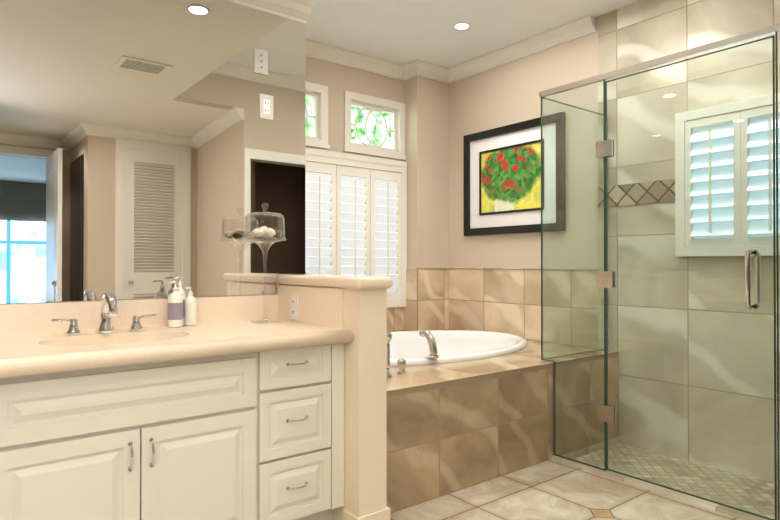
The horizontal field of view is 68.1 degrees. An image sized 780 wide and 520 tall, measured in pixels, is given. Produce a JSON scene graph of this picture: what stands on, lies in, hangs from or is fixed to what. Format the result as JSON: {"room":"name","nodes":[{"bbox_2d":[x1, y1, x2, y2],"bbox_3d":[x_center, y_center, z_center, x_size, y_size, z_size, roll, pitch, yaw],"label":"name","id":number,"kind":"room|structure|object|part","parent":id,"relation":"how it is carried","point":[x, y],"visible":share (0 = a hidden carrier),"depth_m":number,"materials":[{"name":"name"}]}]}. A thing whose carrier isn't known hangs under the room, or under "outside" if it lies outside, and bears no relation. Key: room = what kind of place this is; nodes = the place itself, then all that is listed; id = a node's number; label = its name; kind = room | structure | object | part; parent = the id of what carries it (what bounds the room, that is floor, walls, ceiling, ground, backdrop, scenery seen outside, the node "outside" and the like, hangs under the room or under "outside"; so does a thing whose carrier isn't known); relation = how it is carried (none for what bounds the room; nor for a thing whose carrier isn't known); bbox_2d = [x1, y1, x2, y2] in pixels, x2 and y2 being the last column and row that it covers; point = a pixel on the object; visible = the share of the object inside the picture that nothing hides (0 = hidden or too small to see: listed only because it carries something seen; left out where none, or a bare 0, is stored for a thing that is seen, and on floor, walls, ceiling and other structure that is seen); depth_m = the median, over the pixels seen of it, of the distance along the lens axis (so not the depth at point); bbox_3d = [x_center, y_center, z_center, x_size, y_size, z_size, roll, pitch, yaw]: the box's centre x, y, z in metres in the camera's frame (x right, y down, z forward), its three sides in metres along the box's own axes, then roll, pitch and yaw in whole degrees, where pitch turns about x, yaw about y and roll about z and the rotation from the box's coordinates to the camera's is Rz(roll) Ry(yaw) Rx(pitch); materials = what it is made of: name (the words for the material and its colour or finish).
{"room":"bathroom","nodes":[
{"label":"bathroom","id":0,"kind":"room"},
{"bbox_2d":[0,0,305,303],"bbox_3d":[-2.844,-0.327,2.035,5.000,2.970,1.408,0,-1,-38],"label":"mirror","id":1,"kind":"object","parent":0,"point":[146,151],"depth_m":2.53,"materials":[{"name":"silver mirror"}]},
{"bbox_2d":[254,48,267,74],"bbox_3d":[-0.640,-0.986,2.865,0.072,0.120,0.008,0,-1,-38],"label":"outlet","id":2,"kind":"object","parent":1,"relation":"attached to","point":[261,67],"depth_m":2.86,"materials":[{"name":"beige plastic"}]},
{"bbox_2d":[260,94,272,119],"bbox_3d":[-0.617,-0.766,2.883,0.072,0.120,0.007,0,-1,-38],"label":"outlet","id":3,"kind":"object","parent":1,"relation":"attached to","point":[266,101],"depth_m":2.88,"materials":[{"name":"white plastic"}]},
{"bbox_2d":[289,285,389,519],"bbox_3d":[-0.284,0.643,2.695,0.169,1.040,0.711,0,-1,-38],"label":"wall","id":4,"kind":"structure","parent":0,"point":[365,408],"depth_m":2.42,"materials":[{"name":"beige paint"}]},
{"bbox_2d":[0,295,275,336],"bbox_3d":[-2.150,0.226,1.674,4.053,0.120,0.019,0,-1,-38],"label":"backsplash","id":5,"kind":"structure","parent":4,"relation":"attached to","point":[28,317],"depth_m":2.46,"materials":[{"name":"beige stone"}]},
{"bbox_2d":[276,285,343,328],"bbox_3d":[-0.382,0.209,2.688,0.020,0.168,0.563,0,-1,-38],"label":"backsplash","id":6,"kind":"structure","parent":4,"relation":"attached to","point":[316,305],"depth_m":2.63,"materials":[{"name":"beige stone"}]},
{"bbox_2d":[290,294,297,319],"bbox_3d":[-0.460,0.224,2.761,0.008,0.120,0.075,0,-1,-38],"label":"outlet","id":7,"kind":"object","parent":6,"relation":"attached to","point":[293,306],"visible":1,"depth_m":2.75,"materials":[{"name":"beige plastic"}]},
{"bbox_2d":[277,274,392,288],"bbox_3d":[-0.279,0.098,2.692,0.189,0.050,0.727,0,-1,-38],"label":"ledge","id":8,"kind":"object","parent":4,"relation":"on","point":[354,282],"depth_m":2.50,"materials":[{"name":"stone"}]},
{"bbox_2d":[305,56,403,160],"bbox_3d":[-0.389,-0.307,4.755,2.220,2.970,0.150,0,-1,-38],"label":"wall","id":9,"kind":"structure","parent":0,"point":[338,80],"depth_m":4.66,"materials":[{"name":"beige paint"}]},
{"bbox_2d":[305,82,329,148],"bbox_3d":[-0.769,-1.127,4.411,0.650,0.495,0.130,0,-1,-38],"label":"transom window","id":10,"kind":"structure","parent":9,"relation":"in","point":[318,93],"depth_m":4.54,"materials":[{"name":"white wood"}]},
{"bbox_2d":[305,147,406,307],"bbox_3d":[-0.435,-0.229,4.578,1.460,1.260,0.067,0,-1,-38],"label":"window shutters","id":11,"kind":"object","parent":9,"relation":"attached to","point":[355,215],"visible":0.58,"depth_m":4.70,"materials":[{"name":"white wood"}]},
{"bbox_2d":[306,39,409,80],"bbox_3d":[-0.513,-1.627,4.501,1.700,0.095,0.110,0,-1,-38],"label":"crown molding","id":12,"kind":"structure","parent":9,"relation":"attached to","point":[314,49],"depth_m":4.69,"materials":[{"name":"white wood"}]},
{"bbox_2d":[344,90,405,159],"bbox_3d":[-0.147,-1.124,4.898,0.650,0.495,0.130,0,-1,-38],"label":"transom window","id":13,"kind":"structure","parent":9,"relation":"in","point":[366,102],"depth_m":4.89,"materials":[{"name":"white"}]},
{"bbox_2d":[387,269,408,331],"bbox_3d":[-0.543,0.626,4.524,1.700,1.100,0.012,0,-1,-38],"label":"wainscot","id":14,"kind":"structure","parent":9,"relation":"attached to","point":[397,317],"depth_m":4.99,"materials":[{"name":"tile"}]},
{"bbox_2d":[404,76,448,268],"bbox_3d":[0.324,-0.305,5.102,0.370,2.970,0.180,0,-1,-38],"label":"wall","id":15,"kind":"structure","parent":0,"point":[426,101],"depth_m":5.01,"materials":[{"name":"beige paint"}]},
{"bbox_2d":[406,60,449,82],"bbox_3d":[0.333,-1.624,4.958,0.365,0.095,0.095,0,-1,-38],"label":"crown molding","id":16,"kind":"structure","parent":15,"relation":"attached to","point":[414,68],"depth_m":4.95,"materials":[{"name":"white wood"}]},
{"bbox_2d":[413,267,448,330],"bbox_3d":[0.366,0.622,5.003,0.358,1.115,0.018,0,-1,-38],"label":"wainscot","id":17,"kind":"structure","parent":15,"relation":"attached to","point":[430,284],"depth_m":4.99,"materials":[{"name":"tile"}]},
{"bbox_2d":[306,0,639,68],"bbox_3d":[0.681,-1.742,3.398,2.220,0.120,3.620,0,-1,-38],"label":"ceiling","id":18,"kind":"structure","parent":0,"point":[401,32],"depth_m":4.09,"materials":[{"name":"white paint"}]},
{"bbox_2d":[453,22,469,29],"bbox_3d":[0.514,-1.674,4.130,0.124,0.004,0.124,0,-1,-38],"label":"recessed light","id":19,"kind":"object","parent":18,"relation":"in","point":[461,26],"visible":1,"depth_m":4.13,"materials":[{"name":"white"}]},
{"bbox_2d":[449,18,597,267],"bbox_3d":[3.493,-0.331,1.443,0.187,2.970,9.850,0,-1,-38],"label":"wall","id":20,"kind":"structure","parent":0,"point":[501,95],"depth_m":4.50,"materials":[{"name":"beige paint"}]},
{"bbox_3d":[0.953,-0.639,4.569,0.035,0.860,1.000,0,-1,-38],"label":"picture frame","id":21,"kind":"part","parent":20,"relation":"part of","materials":[{"name":"black wood"}]},
{"bbox_2d":[446,15,595,83],"bbox_3d":[0.944,-1.626,4.550,0.085,0.095,1.470,0,-1,-38],"label":"crown molding","id":22,"kind":"structure","parent":20,"relation":"attached to","point":[570,31],"depth_m":4.41,"materials":[{"name":"white wood"}]},
{"bbox_2d":[449,267,598,348],"bbox_3d":[0.977,0.619,4.546,0.018,1.115,1.490,0,-1,-38],"label":"tile backsplash","id":23,"kind":"structure","parent":20,"relation":"attached to","point":[505,300],"depth_m":4.50,"materials":[{"name":"tile"}]},
{"bbox_2d":[390,436,767,519],"bbox_3d":[0.665,1.190,-0.781,7.370,0.138,10.150,0,-1,-38],"label":"floor","id":24,"kind":"structure","parent":0,"point":[555,487],"depth_m":2.79,"materials":[{"name":"tile"}]},
{"bbox_2d":[0,345,343,519],"bbox_3d":[-1.963,0.747,1.432,4.053,0.815,0.624,0,-1,-38],"label":"bathroom vanity","id":25,"kind":"object","parent":24,"relation":"on","point":[113,408],"depth_m":2.04,"materials":[{"name":"painted wood"},{"name":"chrome"}]},
{"bbox_2d":[0,317,351,380],"bbox_3d":[-1.959,0.313,1.430,4.053,0.058,0.637,0,-1,-38],"label":"countertop","id":26,"kind":"structure","parent":25,"relation":"on","point":[21,354],"depth_m":2.10,"materials":[{"name":"beige stone"}]},
{"bbox_2d":[48,292,159,336],"bbox_3d":[-1.106,0.208,2.268,0.383,0.163,0.175,0,-1,-38],"label":"faucet","id":27,"kind":"object","parent":26,"relation":"on","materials":[{"name":"silver metal"}]},
{"bbox_2d":[168,277,196,326],"bbox_3d":[-0.922,0.182,2.550,0.136,0.216,0.103,0,-1,-38],"label":"bottles","id":28,"kind":"object","parent":26,"relation":"on","point":[182,309],"visible":1,"depth_m":2.52,"materials":[{"name":"white plastic"}]},
{"bbox_2d":[243,203,286,322],"bbox_3d":[-0.590,0.011,2.722,0.206,0.561,0.206,0,-1,-38],"label":"cloche","id":29,"kind":"object","parent":26,"relation":"on","point":[268,233],"visible":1,"depth_m":2.69,"materials":[{"name":"clear glass"}]},
{"bbox_2d":[387,331,618,513],"bbox_3d":[0.164,0.890,3.917,2.036,0.563,1.804,0,-1,-38],"label":"tub deck","id":30,"kind":"object","parent":24,"relation":"on","point":[452,427],"visible":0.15,"depth_m":3.08,"materials":[{"name":"tile"}]},
{"bbox_2d":[387,330,438,377],"bbox_3d":[0.095,0.486,3.183,0.503,0.234,0.275,0,-1,-38],"label":"tub filler","id":31,"kind":"object","parent":30,"relation":"on","point":[430,339],"visible":0.73,"depth_m":3.08,"materials":[{"name":"silver metal"}]},
{"bbox_2d":[389,330,526,365],"bbox_3d":[0.174,0.805,4.019,1.868,0.468,1.258,0,-1,-38],"label":"tub","id":32,"kind":"object","parent":30,"relation":"in","point":[411,347],"visible":0.35,"depth_m":4.61,"materials":[{"name":"white ceramic"}]},
{"bbox_2d":[539,23,779,519],"bbox_3d":[1.652,0.065,3.040,0.770,2.158,1.607,0,-1,-38],"label":"glass","id":33,"kind":"object","parent":24,"relation":"on","point":[605,278],"visible":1,"depth_m":2.94,"materials":[{"name":"teal"}]},
{"bbox_2d":[575,443,777,519],"bbox_3d":[1.790,1.263,3.071,0.850,0.105,1.530,0,-1,-38],"label":"floor","id":34,"kind":"structure","parent":0,"point":[748,492],"depth_m":3.21,"materials":[{"name":"tile"}]},
{"bbox_2d":[598,0,779,482],"bbox_3d":[1.687,-0.236,3.096,0.695,2.895,1.680,0,-1,-38],"label":"wall","id":35,"kind":"structure","parent":0,"point":[640,31],"depth_m":3.55,"materials":[{"name":"beige tile"}]},
{"bbox_2d":[675,92,779,256],"bbox_3d":[1.968,-0.458,3.231,0.073,0.870,0.725,0,-1,-38],"label":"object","id":36,"kind":"object","parent":35,"relation":"attached to","point":[684,124],"depth_m":3.29,"materials":[{"name":"white wood"}]},
{"bbox_3d":[0.176,-1.604,-1.937,5.150,0.470,8.600,0,-1,-38],"label":"ceiling","id":37,"kind":"structure","parent":0,"visible":0},
{"bbox_2d":[226,0,312,23],"bbox_3d":[-2.389,-1.298,1.459,5.000,0.095,0.085,0,-1,-38],"label":"crown molding","id":38,"kind":"structure","parent":37,"relation":"attached to","point":[298,10],"depth_m":2.87,"materials":[{"name":"white wood"}]},
{"label":"outside","id":39,"kind":"structure","parent":0,"visible":0},
{"bbox_2d":[305,97,390,148],"bbox_3d":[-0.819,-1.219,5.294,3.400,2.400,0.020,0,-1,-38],"label":"foliage","id":40,"kind":"object","parent":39,"point":[371,129],"depth_m":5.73,"materials":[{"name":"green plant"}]}
]}

